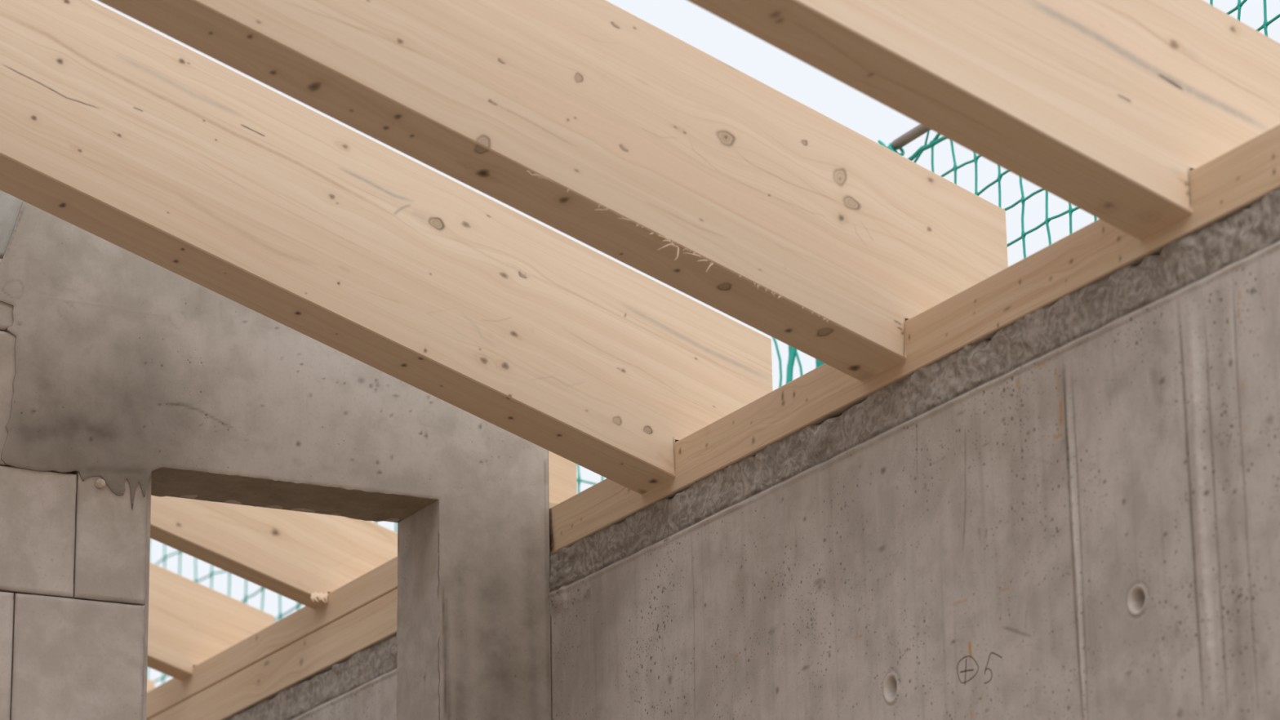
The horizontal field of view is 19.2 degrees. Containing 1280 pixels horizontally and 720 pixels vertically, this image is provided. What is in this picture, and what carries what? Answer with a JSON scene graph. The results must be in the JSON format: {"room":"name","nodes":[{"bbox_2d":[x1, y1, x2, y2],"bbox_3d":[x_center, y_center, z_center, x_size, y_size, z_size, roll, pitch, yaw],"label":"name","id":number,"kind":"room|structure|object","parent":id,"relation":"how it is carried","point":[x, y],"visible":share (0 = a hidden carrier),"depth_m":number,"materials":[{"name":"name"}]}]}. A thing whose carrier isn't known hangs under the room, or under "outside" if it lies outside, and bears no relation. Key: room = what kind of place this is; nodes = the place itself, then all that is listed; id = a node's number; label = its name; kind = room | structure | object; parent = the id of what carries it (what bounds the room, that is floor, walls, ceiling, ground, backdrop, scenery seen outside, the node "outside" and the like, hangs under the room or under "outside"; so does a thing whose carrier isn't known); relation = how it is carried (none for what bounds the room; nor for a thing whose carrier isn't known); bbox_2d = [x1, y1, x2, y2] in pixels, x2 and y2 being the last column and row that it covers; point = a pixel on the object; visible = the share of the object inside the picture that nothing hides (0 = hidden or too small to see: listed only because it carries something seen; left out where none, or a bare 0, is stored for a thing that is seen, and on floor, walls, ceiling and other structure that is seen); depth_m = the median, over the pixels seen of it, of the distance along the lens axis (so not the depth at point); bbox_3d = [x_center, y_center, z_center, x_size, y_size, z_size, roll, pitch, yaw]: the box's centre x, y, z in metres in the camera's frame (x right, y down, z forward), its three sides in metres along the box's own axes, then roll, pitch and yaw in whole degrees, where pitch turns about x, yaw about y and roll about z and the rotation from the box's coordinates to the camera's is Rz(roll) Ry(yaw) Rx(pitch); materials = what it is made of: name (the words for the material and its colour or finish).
{"room":"construction site","nodes":[
{"label":"construction site","id":0,"kind":"room"},
{"bbox_2d":[0,190,551,719],"bbox_3d":[-2.094,0.624,5.838,4.300,4.425,0.187,8,-19,-27],"label":"wall","id":1,"kind":"structure","parent":0,"point":[126,380],"depth_m":6.65,"materials":[{"name":"concrete"}]},
{"bbox_2d":[146,464,603,683],"bbox_3d":[-1.045,0.999,10.216,0.025,1.531,4.639,8,-19,-27],"label":"safety net","id":2,"kind":"object","parent":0,"point":[579,480],"visible":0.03,"depth_m":10.50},
{"bbox_2d":[222,187,1279,719],"bbox_3d":[-0.343,1.846,7.055,0.214,2.750,10.200,8,-19,-27],"label":"wall","id":3,"kind":"structure","parent":0,"point":[1071,511],"depth_m":5.59,"materials":[{"name":"concrete"}]},
{"bbox_2d":[148,588,397,719],"bbox_3d":[-1.462,1.118,9.440,0.194,0.088,5.530,8,-19,-27],"label":"wall plate","id":4,"kind":"object","parent":3,"relation":"on","point":[376,620],"visible":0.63,"depth_m":7.92,"materials":[{"name":"brown wood"}]},
{"bbox_2d":[146,502,557,719],"bbox_3d":[-1.463,1.043,9.463,0.194,0.064,5.530,8,-19,-27],"label":"wall plate","id":5,"kind":"object","parent":4,"relation":"on","point":[381,580],"visible":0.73,"depth_m":8.02,"materials":[{"name":"brown wood"}]},
{"bbox_2d":[146,678,155,692],"bbox_3d":[-3.189,-0.092,8.391,4.494,1.567,0.071,8,-19,-27],"label":"rafter","id":6,"kind":"object","parent":5,"relation":"on","point":[150,684],"visible":0.02,"depth_m":9.18,"materials":[{"name":"beige wood"}]},
{"bbox_2d":[147,562,274,680],"bbox_3d":[-2.838,-0.293,7.759,4.494,1.567,0.071,8,-19,-27],"label":"rafter","id":7,"kind":"object","parent":5,"relation":"on","point":[190,622],"visible":0.32,"depth_m":8.46,"materials":[{"name":"beige wood"}]},
{"bbox_2d":[150,494,397,609],"bbox_3d":[-2.485,-0.494,7.124,4.494,1.572,0.080,8,-19,-27],"label":"rafter","id":8,"kind":"object","parent":5,"relation":"on","point":[302,557],"visible":0.44,"depth_m":7.78,"materials":[{"name":"brown wood"}]},
{"bbox_2d":[548,450,577,503],"bbox_3d":[-2.135,-0.697,6.497,4.494,1.567,0.071,8,-19,-27],"label":"rafter","id":9,"kind":"object","parent":5,"relation":"on","point":[562,471],"visible":0.02,"depth_m":7.26,"materials":[{"name":"beige wood"}]},
{"bbox_2d":[549,124,1279,555],"bbox_3d":[0.778,-0.168,5.414,0.194,0.088,3.705,8,-19,-27],"label":"wall plate","id":10,"kind":"object","parent":3,"relation":"on","point":[1249,171],"visible":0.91,"depth_m":5.76,"materials":[{"name":"brown wood"}]},
{"bbox_2d":[0,0,773,494],"bbox_3d":[-1.796,-0.867,5.883,4.497,1.740,0.128,8,-19,-27],"label":"rafter","id":11,"kind":"object","parent":10,"relation":"on","point":[112,127],"visible":0.98,"depth_m":6.34,"materials":[{"name":"brown wood"}]},
{"bbox_2d":[97,0,1008,382],"bbox_3d":[-1.444,-1.069,5.251,4.497,1.740,0.141,8,-19,-27],"label":"rafter","id":12,"kind":"object","parent":10,"relation":"on","point":[590,120],"visible":0.96,"depth_m":5.76,"materials":[{"name":"brown wood"}]},
{"bbox_2d":[687,0,1279,239],"bbox_3d":[-1.093,-1.271,4.620,4.497,1.740,0.128,8,-19,-27],"label":"rafter","id":13,"kind":"object","parent":10,"relation":"on","point":[1108,108],"visible":0.97,"depth_m":5.21,"materials":[{"name":"brown wood"}]},
{"bbox_3d":[0.111,2.947,5.649,120.000,0.200,120.000,8,-19,-27],"label":"floor","id":14,"kind":"structure","parent":0,"visible":0},
{"bbox_2d":[891,124,930,149],"bbox_3d":[1.217,0.588,5.955,0.068,4.450,2.819,8,-19,-27],"label":"guard rail","id":15,"kind":"object","parent":14,"relation":"on","point":[918,131],"visible":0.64,"depth_m":7.51,"materials":[{"name":"metal"}]},
{"bbox_2d":[772,0,1279,387],"bbox_3d":[0.992,-0.398,6.636,0.057,0.670,3.026,8,-19,-27],"label":"safety net","id":16,"kind":"object","parent":15,"relation":"attached to","point":[793,353],"visible":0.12,"depth_m":7.24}
]}

